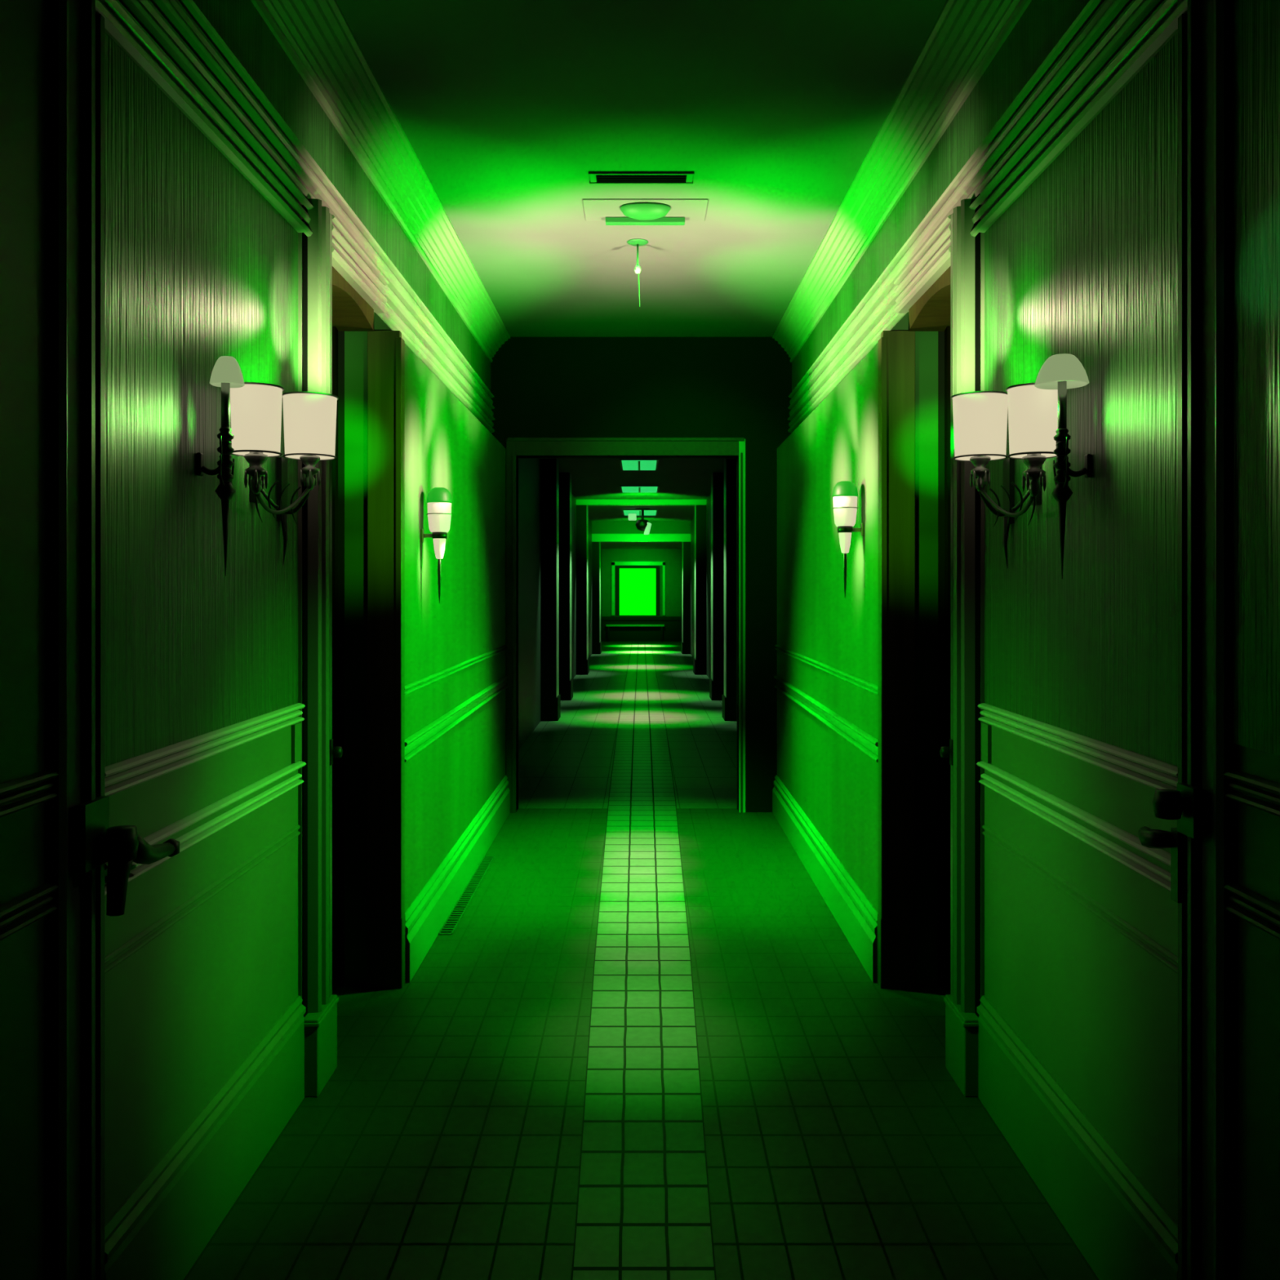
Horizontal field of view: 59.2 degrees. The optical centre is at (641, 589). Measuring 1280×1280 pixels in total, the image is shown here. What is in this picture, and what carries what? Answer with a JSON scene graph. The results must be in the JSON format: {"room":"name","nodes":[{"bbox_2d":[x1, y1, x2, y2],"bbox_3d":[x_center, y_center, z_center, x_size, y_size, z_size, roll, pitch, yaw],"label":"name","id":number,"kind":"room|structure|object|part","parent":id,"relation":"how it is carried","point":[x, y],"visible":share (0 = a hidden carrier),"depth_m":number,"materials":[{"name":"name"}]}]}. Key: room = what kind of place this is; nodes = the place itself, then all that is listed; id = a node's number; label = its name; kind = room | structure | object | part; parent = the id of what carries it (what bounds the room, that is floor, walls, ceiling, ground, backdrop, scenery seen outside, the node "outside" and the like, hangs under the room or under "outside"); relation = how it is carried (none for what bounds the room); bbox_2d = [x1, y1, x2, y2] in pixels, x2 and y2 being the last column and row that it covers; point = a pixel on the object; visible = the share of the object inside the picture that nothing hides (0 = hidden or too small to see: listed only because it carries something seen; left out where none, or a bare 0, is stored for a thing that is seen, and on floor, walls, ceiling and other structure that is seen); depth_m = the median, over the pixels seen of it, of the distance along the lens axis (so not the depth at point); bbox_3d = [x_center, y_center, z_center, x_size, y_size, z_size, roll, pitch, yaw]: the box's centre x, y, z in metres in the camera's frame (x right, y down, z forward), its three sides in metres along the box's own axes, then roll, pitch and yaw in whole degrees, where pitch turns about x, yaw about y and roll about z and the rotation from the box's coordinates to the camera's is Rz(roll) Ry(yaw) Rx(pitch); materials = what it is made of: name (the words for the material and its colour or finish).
{"room":"hotel corridor","nodes":[
{"label":"hotel corridor","id":0,"kind":"room"},
{"bbox_2d":[104,0,490,1223],"bbox_3d":[-1.210,-0.115,3.550,0.120,3.630,10.100,0,0,0],"label":"wall","id":1,"kind":"structure","parent":0,"point":[201,268],"depth_m":2.94,"materials":[{"name":"paint"}]},
{"bbox_2d":[0,0,179,1279],"bbox_3d":[-1.133,0.152,1.885,0.194,3.096,1.370,0,0,0],"label":"door","id":2,"kind":"structure","parent":1,"relation":"in","point":[57,839],"depth_m":2.20,"materials":[{"name":"paint"}]},
{"bbox_3d":[-1.154,0.601,1.700,0.032,0.058,1.000,0,0,0],"label":"panel rail","id":3,"kind":"part","parent":2,"relation":"part of","materials":[{"name":"grey"}]},
{"bbox_3d":[-1.154,0.381,1.700,0.032,0.058,1.000,0,0,0],"label":"panel rail","id":4,"kind":"part","parent":2,"relation":"part of","materials":[{"name":"grey"}]},
{"bbox_3d":[-1.082,0.553,2.408,0.092,0.246,0.325,0,0,0],"label":"handle","id":5,"kind":"part","parent":2,"relation":"part of","materials":[{"name":"black metal"}]},
{"bbox_2d":[104,824,300,973],"bbox_3d":[-1.151,0.805,3.073,0.018,0.034,1.402,0,0,0],"label":"trim","id":6,"kind":"structure","parent":1,"relation":"attached to","point":[111,956],"depth_m":2.87,"materials":[{"name":"paint"}]},
{"bbox_2d":[104,702,305,795],"bbox_3d":[-1.143,0.411,3.073,0.034,0.062,1.402,0,0,0],"label":"trim","id":7,"kind":"structure","parent":1,"relation":"attached to","point":[113,769],"depth_m":2.85,"materials":[{"name":"white"}]},
{"bbox_2d":[104,995,306,1279],"bbox_3d":[-1.142,1.530,3.073,0.036,0.340,1.402,0,0,0],"label":"baseboard","id":8,"kind":"structure","parent":1,"relation":"attached to","point":[161,1229],"depth_m":2.95,"materials":[{"name":"paint"}]},
{"bbox_2d":[104,760,306,895],"bbox_3d":[-1.141,0.612,3.073,0.038,0.076,1.402,0,0,0],"label":"trim","id":9,"kind":"structure","parent":1,"relation":"attached to","point":[158,836],"depth_m":3.04,"materials":[{"name":"white"}]},
{"bbox_2d":[196,355,244,576],"bbox_3d":[-1.089,-0.320,2.932,0.106,0.570,0.095,0,0,27],"label":"wall lamp","id":10,"kind":"object","parent":1,"relation":"attached to","point":[226,374],"visible":1,"depth_m":2.91,"materials":[{"name":"grey metal"}]},
{"bbox_3d":[-1.107,-0.327,2.920,0.072,0.136,0.097,0,0,0],"label":"scroll arm","id":11,"kind":"part","parent":10,"relation":"part of","materials":[{"name":"black metal"}]},
{"bbox_3d":[-1.078,-0.482,2.920,0.022,0.125,0.021,0,0,0],"label":"stem","id":12,"kind":"part","parent":10,"relation":"part of","materials":[{"name":"black metal"}]},
{"bbox_3d":[-1.078,-0.569,2.932,0.086,0.073,0.086,0,0,0],"label":"lamp shade","id":13,"kind":"part","parent":10,"relation":"part of","materials":[{"name":"grey"}]},
{"bbox_2d":[230,382,338,564],"bbox_3d":[-1.058,-0.346,3.337,0.185,0.538,0.661,0,0,0],"label":"wall sconce","id":14,"kind":"object","parent":1,"relation":"attached to","point":[309,418],"visible":0.97,"depth_m":3.48,"materials":[{"name":"grey fabric"}]},
{"bbox_3d":[-1.053,-0.462,3.080,0.136,0.180,0.136,0,0,0],"label":"lamp shade","id":15,"kind":"part","parent":14,"relation":"part of","materials":[{"name":"grey fabric"}]},
{"bbox_3d":[-1.053,-0.517,3.580,0.166,0.190,0.166,0,0,0],"label":"lamp shade","id":16,"kind":"part","parent":14,"relation":"part of","materials":[{"name":"grey fabric"}]},
{"bbox_2d":[95,0,495,432],"bbox_3d":[-1.137,-1.341,3.550,0.046,0.290,10.100,0,0,0],"label":"trim","id":17,"kind":"structure","parent":1,"relation":"attached to","point":[172,42],"depth_m":3.27,"materials":[{"name":"beige"}]},
{"bbox_2d":[291,722,301,763],"bbox_3d":[-1.149,0.507,3.735,0.022,0.125,0.071,0,0,0],"label":"trim","id":18,"kind":"structure","parent":1,"relation":"attached to","point":[295,728],"depth_m":3.72,"materials":[{"name":"paint"}]},
{"bbox_2d":[297,193,389,1097],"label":"door frame","id":19,"kind":"structure","parent":1,"relation":"in","point":[340,288],"depth_m":3.85,"materials":[{"name":"grey paint"}]},
{"bbox_3d":[-1.179,0.055,3.890,0.182,2.770,0.232,0,0,0],"label":"casing","id":20,"kind":"part","parent":19,"relation":"part of","materials":[{"name":"grey paint"}]},
{"bbox_2d":[250,0,510,362],"bbox_3d":[-1.080,-1.833,3.550,0.160,0.195,10.100,0,0,0],"label":"trim","id":21,"kind":"structure","parent":1,"relation":"attached to","point":[316,36],"depth_m":4.59,"materials":[{"name":"beige"}]},
{"bbox_2d":[337,331,344,986],"bbox_3d":[-2.210,0.100,3.660,1.880,3.200,2.520,0,0,0],"label":"wall","id":22,"kind":"structure","parent":0,"point":[340,334],"depth_m":4.82,"materials":[{"name":"black paint"}]},
{"bbox_2d":[373,311,506,912],"bbox_3d":[-1.097,0.252,6.725,0.125,2.896,3.750,0,0,0],"label":"wall","id":23,"kind":"structure","parent":0,"point":[447,783],"depth_m":6.07,"materials":[{"name":"paint"}]},
{"bbox_2d":[367,330,404,988],"bbox_3d":[-1.095,0.297,4.835,0.150,2.806,0.070,0,0,0],"label":"door","id":24,"kind":"structure","parent":23,"relation":"attached to","point":[385,348],"depth_m":4.81,"materials":[{"name":"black wood"}]},
{"bbox_2d":[421,487,452,603],"bbox_3d":[-0.955,-0.207,5.304,0.134,0.544,0.120,0,0,37],"label":"sconce","id":25,"kind":"object","parent":23,"relation":"attached to","point":[439,500],"visible":1,"depth_m":5.26,"materials":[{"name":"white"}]},
{"bbox_3d":[-0.950,-0.339,5.300,0.112,0.137,0.112,0,0,0],"label":"lamp shade","id":26,"kind":"part","parent":25,"relation":"part of","materials":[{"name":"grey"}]},
{"bbox_2d":[404,644,506,695],"bbox_3d":[-1.033,0.441,6.735,0.024,0.040,3.730,0,0,0],"label":"trim","id":27,"kind":"structure","parent":23,"relation":"attached to","point":[428,677],"depth_m":6.02,"materials":[{"name":"beige"}]},
{"bbox_2d":[404,675,508,762],"bbox_3d":[-1.028,0.703,6.735,0.034,0.094,3.730,0,0,0],"label":"trim","id":28,"kind":"structure","parent":23,"relation":"attached to","point":[415,740],"depth_m":6.00,"materials":[{"name":"beige"}]},
{"bbox_2d":[404,774,510,982],"bbox_3d":[-1.023,1.558,6.735,0.044,0.285,3.730,0,0,0],"label":"baseboard","id":29,"kind":"structure","parent":23,"relation":"attached to","point":[425,917],"depth_m":5.92,"materials":[{"name":"beige"}]},
{"bbox_2d":[518,457,601,750],"bbox_3d":[-1.360,-0.050,22.875,0.120,3.500,28.250,0,0,0],"label":"wall","id":30,"kind":"structure","parent":0,"point":[529,468],"depth_m":13.37,"materials":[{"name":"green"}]},
{"bbox_2d":[541,457,560,720],"bbox_3d":[-1.190,-0.050,14.819,0.220,3.500,0.478,0,0,0],"label":"trim","id":31,"kind":"structure","parent":30,"relation":"attached to","point":[550,696],"depth_m":14.60,"materials":[{"name":"black paint"}]},
{"bbox_2d":[559,472,573,700],"bbox_3d":[-1.190,-0.050,17.559,0.220,3.500,0.559,0,0,0],"label":"trim","id":32,"kind":"structure","parent":30,"relation":"attached to","point":[566,682],"depth_m":17.30,"materials":[{"name":"black paint"}]},
{"bbox_2d":[576,505,589,675],"bbox_3d":[-1.185,-0.050,22.837,0.230,3.500,0.715,0,0,0],"label":"trim","id":33,"kind":"structure","parent":30,"relation":"attached to","point":[582,511],"depth_m":22.50,"materials":[{"name":"black paint"}]},
{"bbox_2d":[591,542,601,653],"bbox_3d":[-1.190,0.180,30.145,0.220,3.040,0.931,0,0,0],"label":"trim","id":34,"kind":"structure","parent":30,"relation":"attached to","point":[596,546],"depth_m":29.70,"materials":[{"name":"black paint"}]},
{"bbox_2d":[591,521,690,533],"bbox_3d":[0.000,-1.540,29.825,2.600,0.560,0.250,0,0,0],"label":"trim","id":35,"kind":"structure","parent":30,"relation":"attached to","point":[597,527],"depth_m":29.70,"materials":[{"name":"grey"}]},
{"bbox_2d":[576,499,706,506],"bbox_3d":[0.000,-1.755,22.580,2.600,0.130,0.240,0,0,0],"label":"trim","id":36,"kind":"structure","parent":30,"relation":"attached to","point":[579,502],"depth_m":22.46,"materials":[{"name":"beige"}]},
{"bbox_2d":[591,533,690,542],"bbox_3d":[0.000,-1.365,29.650,2.600,0.210,0.100,0,0,0],"label":"trim","id":37,"kind":"structure","parent":30,"relation":"attached to","point":[595,537],"depth_m":29.60,"materials":[{"name":"beige"}]},
{"bbox_2d":[183,641,1098,1279],"bbox_3d":[0.000,1.750,17.900,5.200,0.100,38.800,0,0,0],"label":"floor","id":38,"kind":"structure","parent":0,"point":[442,1141],"depth_m":3.80,"materials":[{"name":"tile"}]},
{"bbox_2d":[438,856,494,935],"bbox_3d":[-0.965,1.696,6.350,0.070,0.008,1.616,0,0,0],"label":"floor vent","id":39,"kind":"object","parent":38,"relation":"in","point":[451,922],"visible":1,"depth_m":6.18,"materials":[{"name":"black metal"}]},
{"bbox_2d":[570,641,716,1279],"bbox_3d":[0.006,1.697,17.650,0.600,0.001,38.300,0,0,0],"label":"tile strip","id":40,"kind":"object","parent":38,"relation":"on","point":[643,1210],"visible":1,"depth_m":4.15,"materials":[{"name":"tile"}]},
{"bbox_2d":[490,337,791,812],"bbox_3d":[0.000,-0.115,8.675,2.800,3.630,0.150,0,0,0],"label":"wall","id":41,"kind":"structure","parent":0,"point":[541,387],"depth_m":8.60,"materials":[{"name":"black paint"}]},
{"bbox_2d":[506,437,745,813],"bbox_3d":[-0.118,0.272,8.668,1.824,2.857,0.204,0,0,0],"label":"trim","id":42,"kind":"structure","parent":41,"relation":"attached to","point":[564,447],"depth_m":8.58,"materials":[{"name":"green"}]},
{"bbox_2d":[601,548,680,616],"bbox_3d":[0.000,0.100,37.060,2.840,3.200,0.120,0,0,0],"label":"wall","id":43,"kind":"structure","parent":0,"point":[672,557],"depth_m":37.00,"materials":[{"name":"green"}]},
{"bbox_2d":[605,624,664,641],"bbox_3d":[-0.200,1.420,36.830,1.900,0.560,0.260,0,0,0],"label":"table","id":44,"kind":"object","parent":43,"relation":"attached to","point":[607,625],"depth_m":36.70,"materials":[{"name":"brown wood"}]},
{"bbox_2d":[611,561,665,615],"bbox_3d":[-0.095,-0.040,36.980,1.750,1.760,0.160,0,0,0],"label":"window","id":45,"kind":"structure","parent":43,"relation":"in","point":[637,587],"depth_m":37.04,"materials":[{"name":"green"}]},
{"bbox_3d":[-0.120,0.070,37.050,1.200,1.540,0.020,0,0,0],"label":"pane","id":46,"kind":"part","parent":45,"relation":"part of","materials":[{"name":"green glass"}]},
{"bbox_2d":[601,616,680,641],"bbox_3d":[0.000,1.290,36.940,2.600,0.820,0.120,0,0,0],"label":"trim","id":47,"kind":"structure","parent":43,"relation":"attached to","point":[672,628],"depth_m":36.95,"materials":[{"name":"black paint"}]},
{"bbox_2d":[600,542,681,548],"bbox_3d":[0.000,-1.390,33.500,3.000,0.100,7.200,0,0,0],"label":"ceiling","id":48,"kind":"structure","parent":0,"point":[603,544],"depth_m":34.04,"materials":[{"name":"paint"}]},
{"bbox_2d":[336,0,946,337],"bbox_3d":[0.000,-1.980,3.625,2.800,0.100,10.250,0,0,0],"label":"ceiling","id":49,"kind":"structure","parent":0,"point":[507,108],"depth_m":4.74,"materials":[{"name":"paint"}]},
{"bbox_2d":[626,238,648,306],"bbox_3d":[-0.020,-1.750,6.250,0.116,0.360,0.116,0,0,0],"label":"pendant lamp","id":50,"kind":"object","parent":49,"relation":"hanging from","point":[637,242],"visible":1,"depth_m":6.24,"materials":[{"name":"green metal"}]},
{"bbox_3d":[-0.020,-1.778,6.250,0.036,0.052,0.036,0,0,0],"label":"bulb","id":51,"kind":"part","parent":50,"relation":"part of","materials":[{"name":"white glass"}]},
{"bbox_3d":[-0.020,-1.860,6.250,0.011,0.120,0.011,0,0,22],"label":"rod","id":52,"kind":"part","parent":50,"relation":"part of","materials":[{"name":"metal"}]},
{"bbox_3d":[-0.012,-1.665,6.250,0.011,0.190,0.004,0,0,0],"label":"pull cord","id":53,"kind":"part","parent":50,"relation":"part of","materials":[{"name":"white fabric"}]},
{"bbox_2d":[588,171,694,184],"bbox_3d":[0.000,-1.922,5.260,0.490,0.016,0.132,0,0,0],"label":"ceiling vent","id":54,"kind":"object","parent":49,"relation":"in","point":[596,177],"visible":1,"depth_m":5.25,"materials":[{"name":"metal"}]},
{"bbox_2d":[582,199,707,225],"bbox_3d":[0.020,-1.897,5.720,0.620,0.065,0.320,0,0,0],"label":"ceiling light","id":55,"kind":"object","parent":49,"relation":"attached to","point":[613,211],"visible":1,"depth_m":5.67,"materials":[{"name":"glass"}]},
{"bbox_2d":[559,457,724,521],"bbox_3d":[0.000,-1.850,19.225,3.000,0.100,20.950,0,0,0],"label":"ceiling","id":56,"kind":"structure","parent":0,"point":[592,478],"depth_m":18.98,"materials":[{"name":"paint"}]},
{"bbox_2d":[619,458,658,470],"bbox_3d":[-0.030,-1.783,16.100,0.540,0.034,1.260,0,0,0],"label":"light panel","id":57,"kind":"object","parent":56,"relation":"attached to","point":[625,464],"visible":1,"depth_m":15.88,"materials":[{"name":"grey"}]},
{"bbox_2d":[619,484,659,493],"bbox_3d":[-0.030,-1.783,20.000,0.680,0.034,1.160,0,0,0],"label":"light panel","id":58,"kind":"object","parent":56,"relation":"attached to","point":[624,488],"visible":1,"depth_m":19.73,"materials":[{"name":"grey"}]},
{"bbox_2d":[622,486,657,492],"bbox_3d":[-0.030,-1.778,20.000,0.620,0.015,1.100,0,0,0],"label":"diffuser","id":59,"kind":"object","parent":58,"relation":"attached to","point":[624,489],"depth_m":19.88,"materials":[{"name":"grey"}]},
{"bbox_2d":[628,507,651,534],"bbox_3d":[-0.032,-1.510,25.000,0.515,0.580,0.340,0,0,0],"label":"ceiling light","id":60,"kind":"object","parent":56,"relation":"attached to","point":[642,525],"visible":1,"depth_m":24.89,"materials":[{"name":"black metal"}]},
{"bbox_3d":[0.030,-1.550,25.000,0.340,0.500,0.340,0,0,0],"label":"stem","id":61,"kind":"part","parent":60,"relation":"part of","materials":[{"name":"black metal"}]},
{"bbox_2d":[622,509,657,515],"bbox_3d":[-0.030,-1.783,26.100,0.800,0.034,1.660,0,0,0],"label":"light panel","id":62,"kind":"object","parent":56,"relation":"attached to","point":[625,512],"visible":0.98,"depth_m":25.76,"materials":[{"name":"grey"}]},
{"bbox_2d":[680,493,711,678],"bbox_3d":[1.360,-0.050,22.875,0.120,3.500,28.250,0,0,0],"label":"wall","id":63,"kind":"structure","parent":0,"point":[708,499],"depth_m":22.45,"materials":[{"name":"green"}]},
{"bbox_2d":[680,542,690,653],"bbox_3d":[1.190,0.180,30.145,0.220,3.040,0.931,0,0,0],"label":"trim","id":64,"kind":"structure","parent":63,"relation":"attached to","point":[686,546],"depth_m":29.70,"materials":[{"name":"black paint"}]},
{"bbox_2d":[693,505,706,675],"bbox_3d":[1.185,-0.050,22.837,0.230,3.500,0.715,0,0,0],"label":"trim","id":65,"kind":"structure","parent":63,"relation":"attached to","point":[700,660],"depth_m":22.50,"materials":[{"name":"black paint"}]},
{"bbox_2d":[709,472,724,700],"bbox_3d":[1.190,-0.050,17.559,0.220,3.500,0.559,0,0,0],"label":"trim","id":66,"kind":"structure","parent":63,"relation":"attached to","point":[717,680],"depth_m":17.30,"materials":[{"name":"black paint"}]},
{"bbox_2d":[722,457,737,720],"bbox_3d":[1.190,-0.050,14.819,0.220,3.500,0.478,0,0,0],"label":"trim","id":67,"kind":"structure","parent":63,"relation":"attached to","point":[730,696],"depth_m":14.60,"materials":[{"name":"black paint"}]},
{"bbox_2d":[777,311,908,913],"bbox_3d":[1.097,0.252,6.725,0.125,2.896,3.750,0,0,0],"label":"wall","id":68,"kind":"structure","parent":0,"point":[834,783],"depth_m":6.08,"materials":[{"name":"paint"}]},
{"bbox_2d":[772,774,877,982],"bbox_3d":[1.023,1.558,6.735,0.044,0.285,3.730,0,0,0],"label":"baseboard","id":69,"kind":"structure","parent":68,"relation":"attached to","point":[857,918],"depth_m":5.93,"materials":[{"name":"beige"}]},
{"bbox_2d":[773,675,878,762],"bbox_3d":[1.028,0.703,6.735,0.034,0.094,3.730,0,0,0],"label":"trim","id":70,"kind":"structure","parent":68,"relation":"attached to","point":[871,743],"depth_m":5.99,"materials":[{"name":"beige"}]},
{"bbox_2d":[775,644,878,695],"bbox_3d":[1.033,0.441,6.735,0.024,0.040,3.730,0,0,0],"label":"trim","id":71,"kind":"structure","parent":68,"relation":"attached to","point":[857,679],"depth_m":5.99,"materials":[{"name":"beige"}]},
{"bbox_2d":[831,480,863,598],"bbox_3d":[0.956,-0.232,5.246,0.135,0.544,0.120,0,0,35],"label":"sconce","id":72,"kind":"object","parent":68,"relation":"attached to","point":[845,493],"visible":1,"depth_m":5.21,"materials":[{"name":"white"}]},
{"bbox_3d":[0.950,-0.363,5.250,0.112,0.137,0.112,0,0,0],"label":"lamp shade","id":73,"kind":"part","parent":72,"relation":"part of","materials":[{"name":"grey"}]},
{"bbox_2d":[877,330,915,988],"bbox_3d":[1.095,0.297,4.835,0.150,2.806,0.070,0,0,0],"label":"trim","id":74,"kind":"structure","parent":68,"relation":"attached to","point":[896,920],"depth_m":4.81,"materials":[{"name":"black wood"}]},
{"bbox_2d":[937,331,944,986],"bbox_3d":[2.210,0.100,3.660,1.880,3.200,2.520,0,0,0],"label":"door frame","id":75,"kind":"structure","parent":0,"point":[940,334],"depth_m":4.82,"materials":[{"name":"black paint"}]},
{"bbox_2d":[791,0,1177,1223],"bbox_3d":[1.210,-0.115,3.550,0.120,3.630,10.100,0,0,0],"label":"wall","id":76,"kind":"structure","parent":0,"point":[1083,264],"depth_m":2.96,"materials":[{"name":"paint"}]},
{"bbox_2d":[772,0,1031,362],"bbox_3d":[1.080,-1.833,3.550,0.160,0.195,10.100,0,0,0],"label":"trim","id":77,"kind":"structure","parent":76,"relation":"attached to","point":[966,36],"depth_m":4.59,"materials":[{"name":"beige"}]},
{"bbox_2d":[893,193,984,1097],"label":"door frame","id":78,"kind":"structure","parent":76,"relation":"in","point":[942,288],"depth_m":3.84,"materials":[{"name":"grey paint"}]},
{"bbox_3d":[1.179,0.055,3.890,0.182,2.770,0.232,0,0,0],"label":"casing","id":79,"kind":"part","parent":78,"relation":"part of","materials":[{"name":"grey paint"}]},
{"bbox_2d":[981,722,991,763],"bbox_3d":[1.149,0.507,3.735,0.022,0.125,0.071,0,0,0],"label":"trim","id":80,"kind":"structure","parent":76,"relation":"attached to","point":[986,729],"depth_m":3.71,"materials":[{"name":"paint"}]},
{"bbox_2d":[786,0,1187,432],"bbox_3d":[1.137,-1.341,3.550,0.046,0.290,10.100,0,0,0],"label":"trim","id":81,"kind":"structure","parent":76,"relation":"attached to","point":[1108,42],"depth_m":3.27,"materials":[{"name":"beige wood"}]},
{"bbox_2d":[951,382,1057,568],"bbox_3d":[1.058,-0.334,3.268,0.185,0.538,0.641,0,0,0],"label":"wall sconce","id":82,"kind":"object","parent":76,"relation":"attached to","point":[980,417],"visible":0.94,"depth_m":3.42,"materials":[{"name":"grey fabric"}]},
{"bbox_3d":[1.053,-0.505,3.500,0.166,0.190,0.166,0,0,0],"label":"lamp shade","id":83,"kind":"part","parent":82,"relation":"part of","materials":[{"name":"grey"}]},
{"bbox_3d":[1.053,-0.450,3.020,0.136,0.180,0.136,0,0,0],"label":"lamp shade","id":84,"kind":"part","parent":82,"relation":"part of","materials":[{"name":"grey fabric"}]},
{"bbox_2d":[1034,353,1091,578],"bbox_3d":[1.081,-0.314,2.889,0.138,0.573,0.132,0,0,0],"label":"wall lamp","id":85,"kind":"object","parent":76,"relation":"attached to","point":[1061,372],"visible":1,"depth_m":2.87,"materials":[{"name":"grey metal"}]},
{"bbox_3d":[1.078,-0.562,2.889,0.132,0.076,0.132,0,0,0],"label":"lamp shade","id":86,"kind":"part","parent":85,"relation":"part of","materials":[{"name":"grey glass"}]},
{"bbox_3d":[1.078,-0.474,2.885,0.022,0.125,0.021,0,0,0],"label":"stem","id":87,"kind":"part","parent":85,"relation":"part of","materials":[{"name":"black metal"}]},
{"bbox_3d":[1.107,-0.319,2.885,0.072,0.136,0.097,0,0,0],"label":"scroll arm","id":88,"kind":"part","parent":85,"relation":"part of","materials":[{"name":"black metal"}]},
{"bbox_2d":[976,760,1170,891],"bbox_3d":[1.141,0.612,3.073,0.038,0.076,1.402,0,0,0],"label":"trim","id":89,"kind":"structure","parent":76,"relation":"attached to","point":[1162,855],"depth_m":2.89,"materials":[{"name":"white"}]},
{"bbox_2d":[977,995,1177,1279],"bbox_3d":[1.142,1.530,3.073,0.036,0.340,1.402,0,0,0],"label":"baseboard","id":90,"kind":"structure","parent":76,"relation":"attached to","point":[1122,1230],"depth_m":2.94,"materials":[{"name":"paint"}]},
{"bbox_2d":[977,702,1177,790],"bbox_3d":[1.143,0.411,3.073,0.034,0.062,1.402,0,0,0],"label":"trim","id":91,"kind":"structure","parent":76,"relation":"attached to","point":[1171,770],"depth_m":2.86,"materials":[{"name":"white"}]},
{"bbox_2d":[982,824,1177,973],"bbox_3d":[1.151,0.805,3.073,0.018,0.034,1.402,0,0,0],"label":"trim","id":92,"kind":"structure","parent":76,"relation":"attached to","point":[1167,953],"depth_m":2.87,"materials":[{"name":"paint"}]},
{"bbox_2d":[1137,0,1279,1279],"bbox_3d":[1.140,0.152,1.832,0.180,3.096,1.264,0,0,0],"label":"door","id":93,"kind":"structure","parent":76,"relation":"in","point":[1224,844],"depth_m":2.20,"materials":[{"name":"paint"}]},
{"bbox_3d":[1.091,0.525,2.362,0.082,0.250,0.204,0,0,0],"label":"handle","id":94,"kind":"part","parent":93,"relation":"part of","materials":[{"name":"black metal"}]},
{"bbox_3d":[1.154,0.601,1.700,0.032,0.058,1.000,0,0,0],"label":"panel rail","id":95,"kind":"part","parent":93,"relation":"part of","materials":[{"name":"grey"}]},
{"bbox_3d":[1.154,0.381,1.700,0.032,0.058,1.000,0,0,0],"label":"panel rail","id":96,"kind":"part","parent":93,"relation":"part of","materials":[{"name":"grey"}]},
{"bbox_3d":[1.158,-0.440,1.722,0.008,1.480,0.945,0,0,0],"label":"reeded panel","id":97,"kind":"part","parent":93,"relation":"part of","materials":[{"name":"wood"}]}
]}

